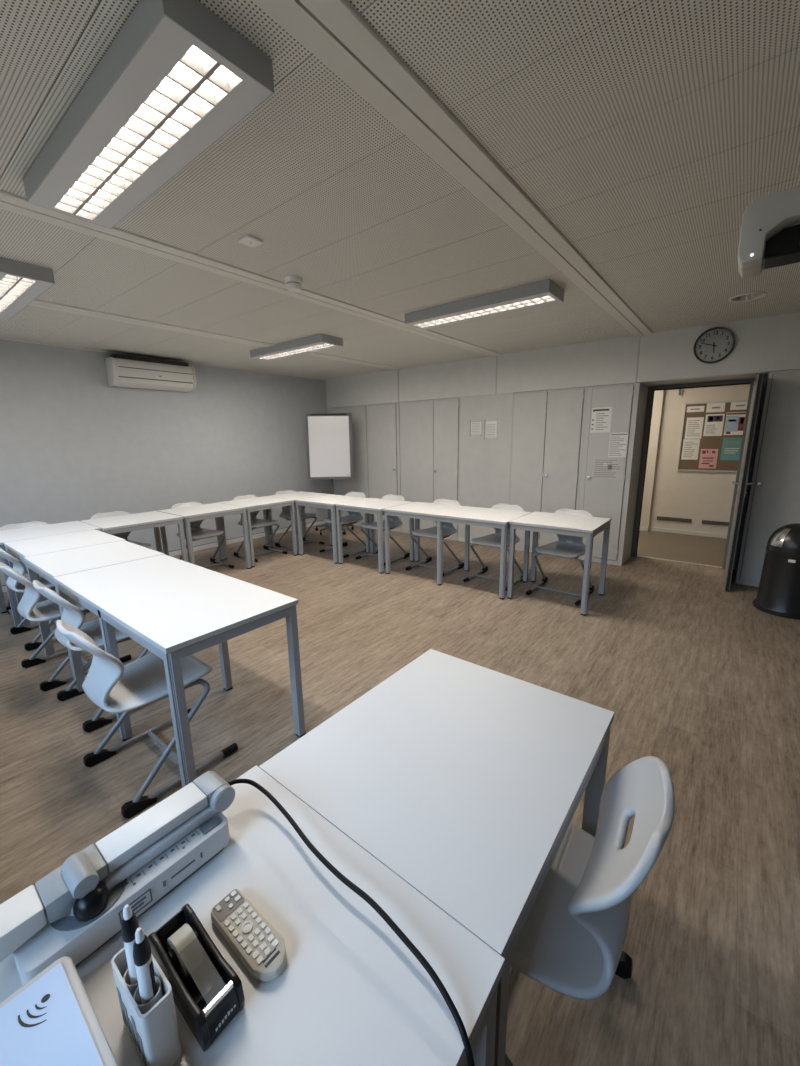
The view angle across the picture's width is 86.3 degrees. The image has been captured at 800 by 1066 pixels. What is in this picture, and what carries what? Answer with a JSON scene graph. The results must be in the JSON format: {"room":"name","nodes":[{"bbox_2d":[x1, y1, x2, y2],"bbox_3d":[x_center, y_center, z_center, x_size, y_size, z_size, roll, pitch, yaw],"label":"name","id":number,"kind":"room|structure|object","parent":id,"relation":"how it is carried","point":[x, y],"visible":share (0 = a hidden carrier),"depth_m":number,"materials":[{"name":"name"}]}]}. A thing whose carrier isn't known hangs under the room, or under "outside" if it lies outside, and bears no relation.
{"room":"classroom","nodes":[
{"label":"classroom","id":0,"kind":"room"},
{"bbox_2d":[0,339,330,585],"bbox_3d":[-3.164,-0.966,5.441,0.150,2.610,7.350,9,16,37],"label":"wall","id":1,"kind":"structure","parent":0,"point":[74,446],"depth_m":5.26,"materials":[{"name":"white paint"}]},
{"bbox_2d":[104,353,195,391],"bbox_3d":[-2.989,-1.926,5.173,0.214,0.344,0.940,9,16,37],"label":"air conditioner","id":2,"kind":"object","parent":1,"relation":"attached to","point":[129,371],"visible":1,"depth_m":5.07,"materials":[{"name":"white plastic"}]},
{"bbox_2d":[110,353,188,365],"bbox_3d":[-2.997,-2.076,5.144,0.160,0.040,0.820,9,16,37],"label":"grille","id":3,"kind":"object","parent":2,"relation":"attached to","point":[122,357],"depth_m":5.04,"materials":[{"name":"grey plastic"}]},
{"bbox_2d":[0,338,324,379],"bbox_3d":[-3.303,-2.074,4.909,0.008,0.011,6.460,9,16,37],"label":"trim","id":4,"kind":"structure","parent":1,"relation":"attached to","point":[0,338],"depth_m":5.09,"materials":[{"name":"white paint"}]},
{"bbox_2d":[2,520,325,591],"bbox_3d":[-3.256,0.335,5.446,0.014,0.070,6.479,9,16,37],"label":"baseboard","id":5,"kind":"structure","parent":1,"relation":"attached to","point":[258,535],"depth_m":6.35,"materials":[{"name":"white"}]},
{"bbox_2d":[0,0,799,378],"bbox_3d":[0.244,-1.676,2.517,8.880,0.130,7.350,9,16,37],"label":"ceiling","id":6,"kind":"structure","parent":0,"point":[645,132],"depth_m":1.75,"materials":[{"name":"grey"}]},
{"bbox_2d":[0,257,54,319],"bbox_3d":[-2.653,-1.589,2.822,1.220,0.078,0.296,9,16,37],"label":"ceiling light","id":7,"kind":"object","parent":6,"relation":"attached to","point":[21,283],"visible":1,"depth_m":2.59,"materials":[{"name":"white metal"}]},
{"bbox_2d":[23,0,273,228],"bbox_3d":[-0.921,-1.312,1.440,1.220,0.078,0.296,9,16,37],"label":"ceiling light","id":8,"kind":"object","parent":6,"relation":"attached to","point":[176,78],"visible":1,"depth_m":1.26,"materials":[{"name":"white metal"}]},
{"bbox_2d":[29,299,401,369],"bbox_3d":[-2.036,-1.881,3.941,0.162,0.010,6.479,9,16,37],"label":"trim","id":9,"kind":"structure","parent":6,"relation":"attached to","point":[39,303],"depth_m":3.85,"materials":[{"name":"white paint"}]},
{"bbox_2d":[238,234,262,247],"bbox_3d":[-0.778,-1.519,2.223,0.095,0.016,0.095,9,16,37],"label":"ceiling sensor","id":10,"kind":"object","parent":6,"relation":"attached to","point":[251,241],"visible":1,"depth_m":2.21,"materials":[{"name":"white plastic"}]},
{"bbox_2d":[0,190,502,356],"bbox_3d":[-0.768,-1.685,2.960,0.162,0.010,6.479,9,16,37],"label":"ceiling beam","id":11,"kind":"structure","parent":6,"relation":"attached to","point":[11,202],"depth_m":2.44,"materials":[{"name":"white paint"}]},
{"bbox_2d":[285,276,301,291],"bbox_3d":[-0.690,-1.610,2.771,0.112,0.075,0.112,9,16,37],"label":"smoke detector","id":12,"kind":"object","parent":6,"relation":"attached to","point":[293,283],"visible":1,"depth_m":2.73,"materials":[{"name":"white plastic"}]},
{"bbox_2d":[250,333,342,360],"bbox_3d":[-1.163,-2.023,4.679,1.220,0.078,0.296,9,16,37],"label":"ceiling light","id":13,"kind":"object","parent":6,"relation":"attached to","point":[318,342],"visible":1,"depth_m":4.53,"materials":[{"name":"white"}]},
{"bbox_2d":[253,0,652,336],"bbox_3d":[0.529,-1.483,1.957,0.162,0.014,6.479,9,16,37],"label":"ceiling beam","id":14,"kind":"structure","parent":6,"relation":"attached to","point":[334,31],"depth_m":1.38,"materials":[{"name":"white paint"}]},
{"bbox_2d":[405,279,563,329],"bbox_3d":[0.611,-1.754,3.332,1.220,0.078,0.296,9,16,37],"label":"ceiling light","id":15,"kind":"object","parent":6,"relation":"attached to","point":[545,292],"visible":1,"depth_m":3.20,"materials":[{"name":"white metal"}]},
{"bbox_2d":[728,292,766,301],"bbox_3d":[2.668,-1.808,3.282,0.236,0.016,0.236,9,16,37],"label":"recessed light","id":16,"kind":"object","parent":6,"relation":"in","point":[754,295],"visible":1,"depth_m":3.27,"materials":[{"name":"white"}]},
{"bbox_2d":[738,186,799,278],"bbox_3d":[1.409,-1.137,1.364,0.470,0.459,0.264,9,16,37],"label":"projector","id":17,"kind":"object","parent":6,"relation":"attached to","point":[770,227],"visible":1,"depth_m":1.42,"materials":[{"name":"white plastic"},{"name":"black plastic"}]},
{"bbox_2d":[0,524,799,1065],"bbox_3d":[0.824,0.742,3.750,8.880,0.120,9.090,9,16,37],"label":"floor","id":18,"kind":"structure","parent":0,"point":[698,679],"depth_m":2.28,"materials":[{"name":"brown laminate"}]},
{"bbox_2d":[0,521,48,615],"bbox_3d":[-3.291,0.316,3.875,0.537,0.784,0.491,9,16,37],"label":"chair","id":19,"kind":"object","parent":18,"relation":"on","point":[33,523],"visible":0.13,"depth_m":3.90,"materials":[{"name":"grey"}]},
{"bbox_2d":[0,548,85,650],"bbox_3d":[-2.796,0.419,3.369,0.491,0.784,0.537,9,16,37],"label":"chair","id":20,"kind":"object","parent":18,"relation":"on","point":[18,566],"visible":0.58,"depth_m":3.18,"materials":[{"name":"white plastic"},{"name":"grey steel"},{"name":"black plastic"}]},
{"bbox_2d":[0,521,100,626],"bbox_3d":[-3.171,0.340,3.864,0.639,0.740,0.699,9,16,37],"label":"table","id":21,"kind":"object","parent":18,"relation":"on","point":[73,526],"visible":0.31,"depth_m":3.72,"materials":[{"name":"white laminate"}]},
{"bbox_2d":[3,529,125,650],"bbox_3d":[-2.638,0.424,3.443,0.715,0.740,0.612,9,16,37],"label":"table","id":22,"kind":"object","parent":18,"relation":"on","point":[19,549],"visible":0.41,"depth_m":3.33,"materials":[{"name":"white laminate"}]},
{"bbox_2d":[0,562,131,690],"bbox_3d":[-2.245,0.525,2.850,0.491,0.784,0.537,9,16,37],"label":"chair","id":23,"kind":"object","parent":18,"relation":"on","point":[28,607],"visible":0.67,"depth_m":2.69,"materials":[{"name":"white plastic"},{"name":"grey steel"},{"name":"black plastic"}]},
{"bbox_2d":[33,580,147,732],"bbox_3d":[-1.699,0.600,2.472,0.491,0.784,0.537,9,16,37],"label":"chair","id":24,"kind":"object","parent":18,"relation":"on","point":[74,616],"visible":0.55,"depth_m":2.29,"materials":[{"name":"white plastic"},{"name":"grey steel"},{"name":"black plastic"}]},
{"bbox_2d":[23,540,163,688],"bbox_3d":[-2.080,0.515,2.991,0.715,0.740,0.612,9,16,37],"label":"table","id":25,"kind":"object","parent":18,"relation":"on","point":[48,566],"visible":0.42,"depth_m":2.88,"materials":[{"name":"white laminate"}]},
{"bbox_2d":[90,511,152,549],"bbox_3d":[-2.857,0.191,4.410,0.537,0.784,0.491,9,16,37],"label":"chair","id":26,"kind":"object","parent":18,"relation":"on","point":[124,535],"visible":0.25,"depth_m":4.50,"materials":[{"name":"grey plastic"}]},
{"bbox_2d":[80,511,187,561],"bbox_3d":[-2.698,0.217,4.386,0.659,0.740,0.713,9,16,37],"label":"table","id":27,"kind":"object","parent":18,"relation":"on","point":[153,519],"visible":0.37,"depth_m":4.27,"materials":[{"name":"white laminate"}]},
{"bbox_2d":[56,620,237,818],"bbox_3d":[-1.158,0.706,1.954,0.491,0.784,0.537,9,16,37],"label":"chair","id":28,"kind":"object","parent":18,"relation":"on","point":[113,686],"visible":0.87,"depth_m":1.85,"materials":[{"name":"white plastic"},{"name":"grey steel"},{"name":"black plastic"}]},
{"bbox_2d":[53,554,305,787],"bbox_3d":[-1.234,0.648,2.328,1.431,0.740,0.612,9,16,37],"label":"table","id":29,"kind":"object","parent":18,"relation":"on","point":[176,609],"visible":0.87,"depth_m":2.05,"materials":[{"name":"white laminate"}]},
{"bbox_2d":[171,502,233,567],"bbox_3d":[-2.362,0.048,5.022,0.537,0.784,0.491,9,16,37],"label":"chair","id":30,"kind":"object","parent":18,"relation":"on","point":[197,533],"visible":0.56,"depth_m":5.09,"materials":[{"name":"grey plastic"}]},
{"bbox_2d":[157,503,250,568],"bbox_3d":[-2.253,0.085,4.951,0.659,0.740,0.713,9,16,37],"label":"table","id":31,"kind":"object","parent":18,"relation":"on","point":[189,514],"visible":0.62,"depth_m":4.84,"materials":[{"name":"white laminate"}]},
{"bbox_2d":[0,765,504,1065],"bbox_3d":[-0.308,1.010,0.621,0.627,0.740,0.715,9,16,37],"label":"table","id":32,"kind":"object","parent":18,"relation":"on","point":[349,991],"visible":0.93,"depth_m":0.62,"materials":[{"name":"white laminate"}]},
{"bbox_2d":[0,956,117,1065],"bbox_3d":[-0.416,0.644,0.431,0.285,0.060,0.215,9,16,37],"label":"router","id":33,"kind":"object","parent":32,"relation":"on","point":[51,1020],"visible":1,"depth_m":0.52,"materials":[{"name":"white plastic"},{"name":"grey plastic"}]},
{"bbox_2d":[0,771,234,985],"bbox_3d":[-0.498,0.560,0.671,0.139,0.120,0.479,9,16,37],"label":"camera","id":34,"kind":"object","parent":32,"relation":"on","point":[74,910],"visible":0.94,"depth_m":0.67,"materials":[{"name":"grey plastic"}]},
{"bbox_2d":[111,947,182,1065],"bbox_3d":[-0.318,0.594,0.535,0.096,0.107,0.037,9,16,37],"label":"pen holder","id":35,"kind":"object","parent":32,"relation":"on","point":[152,1028],"visible":0.91,"depth_m":0.51,"materials":[{"name":"grey plastic"}]},
{"bbox_2d":[121,904,138,984],"bbox_3d":[-0.328,0.539,0.531,0.030,0.206,0.018,9,16,37],"label":"stylus pen","id":36,"kind":"object","parent":35,"relation":"in","point":[129,924],"visible":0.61,"depth_m":0.51,"materials":[{"name":"white plastic"}]},
{"bbox_2d":[133,927,156,1004],"bbox_3d":[-0.304,0.549,0.514,0.033,0.206,0.018,9,16,37],"label":"stylus pen","id":37,"kind":"object","parent":35,"relation":"in","point":[143,962],"visible":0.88,"depth_m":0.49,"materials":[{"name":"white plastic"}]},
{"bbox_2d":[148,903,244,1051],"bbox_3d":[-0.285,0.602,0.591,0.158,0.068,0.057,9,16,37],"label":"tape dispenser","id":38,"kind":"object","parent":32,"relation":"on","point":[207,991],"visible":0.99,"depth_m":0.57,"materials":[{"name":"black plastic"}]},
{"bbox_2d":[211,889,285,981],"bbox_3d":[-0.230,0.611,0.651,0.152,0.021,0.052,9,16,37],"label":"remote control","id":39,"kind":"object","parent":32,"relation":"on","point":[261,949],"visible":1,"depth_m":0.64,"materials":[{"name":"beige plastic"}]},
{"bbox_2d":[228,779,474,1065],"bbox_3d":[-0.118,0.930,0.774,0.119,0.785,0.587,-11,16,-39],"label":"power cable","id":40,"kind":"object","parent":32,"relation":"on","point":[470,1059],"visible":0.97,"depth_m":0.65,"materials":[{"name":"black plastic"}]},
{"bbox_2d":[217,496,297,566],"bbox_3d":[-1.827,-0.045,5.510,0.659,0.740,0.699,9,16,37],"label":"table","id":41,"kind":"object","parent":18,"relation":"on","point":[263,503],"visible":0.7,"depth_m":5.41,"materials":[{"name":"white laminate"}]},
{"bbox_2d":[233,494,286,561],"bbox_3d":[-1.879,-0.091,5.619,0.537,0.784,0.491,9,16,37],"label":"chair","id":42,"kind":"object","parent":18,"relation":"on","point":[256,523],"visible":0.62,"depth_m":5.65,"materials":[{"name":"grey plastic"}]},
{"bbox_2d":[267,491,331,554],"bbox_3d":[-1.408,-0.166,6.028,0.644,0.740,0.639,9,16,37],"label":"table","id":43,"kind":"object","parent":18,"relation":"on","point":[295,495],"visible":0.52,"depth_m":5.98,"materials":[{"name":"white laminate"}]},
{"bbox_2d":[275,490,323,548],"bbox_3d":[-1.477,-0.208,6.116,0.537,0.784,0.491,9,16,37],"label":"chair","id":44,"kind":"object","parent":18,"relation":"on","point":[285,513],"visible":0.56,"depth_m":6.12,"materials":[{"name":"grey plastic"}]},
{"bbox_2d":[306,413,353,534],"bbox_3d":[-1.107,-0.955,6.901,0.720,1.895,0.623,-2,12,-3],"label":"flip chart","id":45,"kind":"object","parent":18,"relation":"on","point":[329,435],"visible":0.8,"depth_m":6.77,"materials":[{"name":"white board surface"},{"name":"grey metal"},{"name":"black plastic"}]},
{"bbox_2d":[310,477,351,479],"bbox_3d":[-1.099,-0.865,6.785,0.660,0.030,0.060,-2,12,-3],"label":"tray","id":46,"kind":"object","parent":45,"relation":"on","point":[311,478],"depth_m":6.77,"materials":[{"name":"grey metal"}]},
{"bbox_2d":[295,494,369,563],"bbox_3d":[-0.871,-0.081,5.602,0.713,0.740,0.639,9,16,37],"label":"table","id":47,"kind":"object","parent":18,"relation":"on","point":[326,501],"visible":0.81,"depth_m":5.45,"materials":[{"name":"white laminate"}]},
{"bbox_2d":[319,491,365,557],"bbox_3d":[-0.736,-0.137,5.740,0.491,0.784,0.537,9,16,37],"label":"chair","id":48,"kind":"object","parent":18,"relation":"on","point":[353,517],"visible":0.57,"depth_m":5.75,"materials":[{"name":"grey plastic"}]},
{"bbox_2d":[327,405,369,525],"bbox_3d":[-0.722,-1.192,7.635,0.945,2.030,0.582,9,16,37],"label":"closet","id":49,"kind":"object","parent":18,"relation":"on","point":[359,483],"visible":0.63,"depth_m":7.22,"materials":[{"name":"grey"}]},
{"bbox_2d":[335,498,413,573],"bbox_3d":[-0.293,0.002,5.187,0.707,0.740,0.639,9,16,37],"label":"table","id":50,"kind":"object","parent":18,"relation":"on","point":[372,506],"visible":0.79,"depth_m":5.06,"materials":[{"name":"white laminate"}]},
{"bbox_2d":[355,494,409,565],"bbox_3d":[-0.212,-0.065,5.378,0.491,0.784,0.537,9,16,37],"label":"chair","id":51,"kind":"object","parent":18,"relation":"on","point":[395,521],"visible":0.55,"depth_m":5.41,"materials":[{"name":"grey plastic"}]},
{"bbox_2d":[367,402,400,531],"bbox_3d":[-0.104,-1.092,7.138,0.649,2.030,0.612,9,16,37],"label":"closet","id":52,"kind":"object","parent":18,"relation":"on","point":[382,419],"visible":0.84,"depth_m":6.86,"materials":[{"name":"grey"}]},
{"bbox_2d":[399,397,460,540],"bbox_3d":[0.588,-0.985,6.604,1.072,2.030,0.612,9,16,37],"label":"closet","id":53,"kind":"object","parent":18,"relation":"on","point":[429,429],"visible":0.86,"depth_m":6.32,"materials":[{"name":"grey"}]},
{"bbox_2d":[405,499,463,575],"bbox_3d":[0.414,0.029,4.906,0.491,0.784,0.537,9,16,37],"label":"chair","id":54,"kind":"object","parent":18,"relation":"on","point":[448,528],"visible":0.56,"depth_m":4.94,"materials":[{"name":"light grey plastic"},{"name":"grey steel"},{"name":"black plastic"}]},
{"bbox_2d":[259,649,614,1065],"bbox_3d":[0.136,0.882,1.168,0.612,0.740,0.715,9,16,37],"label":"table","id":55,"kind":"object","parent":18,"relation":"on","point":[467,781],"visible":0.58,"depth_m":0.96,"materials":[{"name":"white laminate"}]},
{"bbox_2d":[383,502,531,599],"bbox_3d":[0.583,0.124,4.571,1.424,0.740,0.639,8,15,36],"label":"table","id":56,"kind":"object","parent":18,"relation":"on","point":[467,515],"visible":0.91,"depth_m":4.37,"materials":[{"name":"white laminate"}]},
{"bbox_2d":[463,503,523,590],"bbox_3d":[1.019,0.116,4.470,0.491,0.784,0.537,9,16,37],"label":"chair","id":57,"kind":"object","parent":18,"relation":"on","point":[492,540],"visible":0.51,"depth_m":4.51,"materials":[{"name":"light grey plastic"},{"name":"grey steel"},{"name":"black plastic"}]},
{"bbox_2d":[508,387,587,551],"bbox_3d":[1.961,-0.773,5.542,0.888,2.030,0.612,9,16,37],"label":"closet","id":58,"kind":"object","parent":18,"relation":"on","point":[548,426],"visible":0.77,"depth_m":5.26,"materials":[{"name":"grey"}]},
{"bbox_2d":[507,511,611,615],"bbox_3d":[1.473,0.242,3.972,0.715,0.740,0.639,9,16,37],"label":"table","id":59,"kind":"object","parent":18,"relation":"on","point":[588,527],"visible":1,"depth_m":3.84,"materials":[{"name":"white laminate"}]},
{"bbox_2d":[526,508,593,605],"bbox_3d":[1.561,0.194,4.075,0.491,0.784,0.537,9,16,37],"label":"chair","id":60,"kind":"object","parent":18,"relation":"on","point":[572,547],"visible":0.73,"depth_m":4.12,"materials":[{"name":"light grey plastic"},{"name":"grey steel"},{"name":"black plastic"}]},
{"bbox_2d":[505,756,674,1065],"bbox_3d":[0.319,0.879,1.060,0.537,0.784,0.491,8,15,34],"label":"chair","id":61,"kind":"object","parent":18,"relation":"on","point":[571,940],"visible":0.59,"depth_m":0.88,"materials":[{"name":"light grey plastic"},{"name":"grey steel"},{"name":"black plastic"}]},
{"bbox_2d":[578,383,647,565],"bbox_3d":[2.518,-0.687,5.111,0.528,2.030,0.612,9,16,37],"label":"closet","id":62,"kind":"object","parent":18,"relation":"on","point":[615,499],"visible":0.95,"depth_m":4.89,"materials":[{"name":"grey"}]},
{"bbox_2d":[590,407,611,432],"bbox_3d":[2.270,-1.275,4.814,0.210,0.275,0.002,9,16,37],"label":"paper notice","id":63,"kind":"object","parent":62,"relation":"attached to","point":[601,416],"visible":1,"depth_m":4.81,"materials":[{"name":"white paper"}]},
{"bbox_2d":[593,458,623,479],"bbox_3d":[2.371,-0.734,4.859,0.315,0.235,0.002,9,16,37],"label":"paper notice","id":64,"kind":"object","parent":62,"relation":"attached to","point":[604,468],"visible":1,"depth_m":4.86,"materials":[{"name":"grey paper"}]},
{"bbox_2d":[608,432,628,456],"bbox_3d":[2.430,-0.980,4.753,0.186,0.270,0.002,9,16,37],"label":"paper notice","id":65,"kind":"object","parent":62,"relation":"attached to","point":[618,442],"visible":1,"depth_m":4.75,"materials":[{"name":"white paper"}]},
{"bbox_2d":[735,369,799,586],"bbox_3d":[4.585,-0.367,3.513,2.635,2.030,0.612,9,16,37],"label":"closet","id":66,"kind":"object","parent":18,"relation":"on","point":[773,502],"visible":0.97,"depth_m":3.98,"materials":[{"name":"grey"}]},
{"bbox_2d":[752,523,799,619],"bbox_3d":[3.288,0.292,3.578,0.424,0.755,0.424,9,16,37],"label":"waste bin","id":67,"kind":"object","parent":18,"relation":"on","point":[778,594],"visible":1,"depth_m":3.50,"materials":[{"name":"black metal"}]},
{"bbox_2d":[459,393,512,538],"bbox_3d":[1.168,-0.835,5.868,0.765,2.034,0.060,9,16,37],"label":"wall panel","id":68,"kind":"object","parent":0,"point":[485,465],"visible":0.79,"depth_m":5.80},
{"bbox_2d":[459,537,472,542],"bbox_3d":[1.161,0.137,6.054,0.755,0.058,0.010,9,16,37],"label":"baseboard","id":69,"kind":"structure","parent":68,"relation":"attached to","point":[460,538],"depth_m":6.24,"materials":[{"name":"white"}]},
{"bbox_2d":[469,419,481,436],"bbox_3d":[1.028,-1.427,5.799,0.195,0.225,0.008,9,16,37],"label":"framed notice","id":70,"kind":"object","parent":68,"relation":"attached to","point":[475,426],"visible":1,"depth_m":5.80,"materials":[{"name":"white paper"}]},
{"bbox_2d":[483,419,497,439],"bbox_3d":[1.203,-1.378,5.669,0.200,0.270,0.008,9,16,37],"label":"framed notice","id":71,"kind":"object","parent":68,"relation":"attached to","point":[490,425],"visible":1,"depth_m":5.67,"materials":[{"name":"white paper"}]},
{"bbox_2d":[325,312,799,407],"bbox_3d":[2.096,-1.914,4.865,8.580,0.475,0.060,9,16,37],"label":"wall","id":72,"kind":"structure","parent":0,"point":[768,343],"depth_m":4.79,"materials":[{"name":"white paint"}]},
{"bbox_2d":[397,370,400,531],"bbox_3d":[-0.010,-1.238,6.680,0.016,2.509,0.012,9,16,37],"label":"trim","id":73,"kind":"structure","parent":72,"relation":"attached to","point":[397,370],"depth_m":6.61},
{"bbox_2d":[495,356,496,393],"bbox_3d":[1.240,-2.034,5.487,0.014,0.479,0.006,9,16,37],"label":"trim","id":74,"kind":"structure","parent":72,"relation":"attached to","point":[496,356],"depth_m":5.49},
{"bbox_2d":[635,336,640,382],"bbox_3d":[2.512,-1.837,4.503,0.014,0.479,0.006,9,16,37],"label":"trim","id":75,"kind":"structure","parent":72,"relation":"attached to","point":[639,336],"depth_m":4.50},
{"bbox_2d":[693,327,734,363],"bbox_3d":[3.010,-1.798,4.089,0.324,0.324,0.036,9,16,37],"label":"wall clock","id":76,"kind":"object","parent":72,"relation":"attached to","point":[715,344],"visible":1,"depth_m":4.09,"materials":[{"name":"grey plastic"}]},
{"bbox_2d":[640,384,749,534],"bbox_3d":[4.370,-1.264,6.223,5.400,2.620,0.200,9,16,37],"label":"wall","id":77,"kind":"structure","parent":0,"point":[698,496],"depth_m":6.36,"materials":[{"name":"beige paint"}]},
{"bbox_2d":[657,516,691,522],"bbox_3d":[4.195,-0.208,6.534,0.452,0.054,0.016,9,16,37],"label":"air vent","id":78,"kind":"object","parent":77,"relation":"in","point":[658,517],"visible":1,"depth_m":6.52,"materials":[{"name":"grey metal"}]},
{"bbox_2d":[640,527,726,538],"bbox_3d":[5.082,0.115,5.861,3.490,0.059,0.064,9,16,37],"label":"baseboard","id":79,"kind":"structure","parent":77,"relation":"attached to","point":[705,534],"depth_m":6.47,"materials":[{"name":"white"}]},
{"bbox_2d":[677,400,747,471],"bbox_3d":[4.573,-1.342,5.958,1.100,0.970,0.024,9,16,37],"label":"notice board","id":80,"kind":"object","parent":77,"relation":"attached to","point":[706,442],"depth_m":6.06,"materials":[{"name":"brown fabric"}]},
{"bbox_2d":[681,439,699,459],"bbox_3d":[4.250,-1.222,6.240,0.200,0.295,0.002,9,16,37],"label":"notice sheet","id":81,"kind":"object","parent":80,"relation":"attached to","point":[690,450],"visible":1,"depth_m":6.24,"materials":[{"name":"white paper"}]},
{"bbox_2d":[685,417,703,438],"bbox_3d":[4.253,-1.517,6.169,0.200,0.300,0.002,9,16,37],"label":"notice sheet","id":82,"kind":"object","parent":80,"relation":"attached to","point":[694,425],"visible":1,"depth_m":6.17,"materials":[{"name":"white paper"}]},
{"bbox_2d":[698,449,717,468],"bbox_3d":[4.431,-1.068,6.130,0.205,0.275,0.002,9,16,37],"label":"flyer","id":83,"kind":"object","parent":80,"relation":"attached to","point":[708,457],"visible":1,"depth_m":6.13,"materials":[{"name":"pink paper"}]},
{"bbox_2d":[703,414,724,435],"bbox_3d":[4.432,-1.523,6.023,0.215,0.300,0.002,9,16,37],"label":"flyer","id":84,"kind":"object","parent":80,"relation":"attached to","point":[714,423],"visible":1,"depth_m":6.02,"materials":[{"name":"white paper"}]},
{"bbox_2d":[720,437,741,459],"bbox_3d":[4.627,-1.171,5.947,0.230,0.310,0.002,9,16,37],"label":"flyer","id":85,"kind":"object","parent":80,"relation":"attached to","point":[731,447],"visible":0.93,"depth_m":5.95,"materials":[{"name":"teal paper"}]},
{"bbox_2d":[724,412,745,434],"bbox_3d":[4.624,-1.506,5.872,0.235,0.305,0.002,9,16,37],"label":"flyer","id":86,"kind":"object","parent":80,"relation":"attached to","point":[734,424],"visible":0.85,"depth_m":5.88,"materials":[{"name":"white paper"}]},
{"bbox_2d":[702,520,728,525],"bbox_3d":[4.659,-0.137,6.175,0.475,0.054,0.016,9,16,37],"label":"air vent","id":87,"kind":"object","parent":77,"relation":"in","point":[703,521],"visible":0.54,"depth_m":6.22,"materials":[{"name":"grey metal"}]},
{"bbox_2d":[641,372,768,386],"bbox_3d":[3.152,-1.827,4.403,1.046,0.478,0.508,9,16,37],"label":"lintel","id":88,"kind":"object","parent":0,"point":[751,375],"visible":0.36,"depth_m":4.42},
{"bbox_2d":[733,373,768,568],"bbox_3d":[4.766,-0.672,3.765,2.750,2.510,0.100,9,16,37],"label":"wall","id":89,"kind":"structure","parent":0,"point":[764,379],"depth_m":4.53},
{"bbox_2d":[637,555,721,567],"bbox_3d":[3.315,0.339,5.100,0.863,0.006,0.045,9,16,37],"label":"trim","id":90,"kind":"structure","parent":89,"relation":"attached to","point":[637,555],"depth_m":5.08,"materials":[{"name":"silver metal"}]},
{"bbox_2d":[631,379,754,568],"bbox_3d":[3.294,-0.643,4.859,1.004,2.028,0.059,9,16,37],"label":"trim","id":91,"kind":"structure","parent":89,"relation":"attached to","point":[751,381],"depth_m":4.87,"materials":[{"name":"grey metal"}]},
{"bbox_2d":[724,373,763,590],"bbox_3d":[3.377,-0.485,4.212,0.168,1.973,0.854,8,15,36],"label":"door","id":92,"kind":"structure","parent":89,"relation":"in","point":[743,482],"depth_m":3.92,"materials":[{"name":"grey paint"},{"name":"brushed chrome"}]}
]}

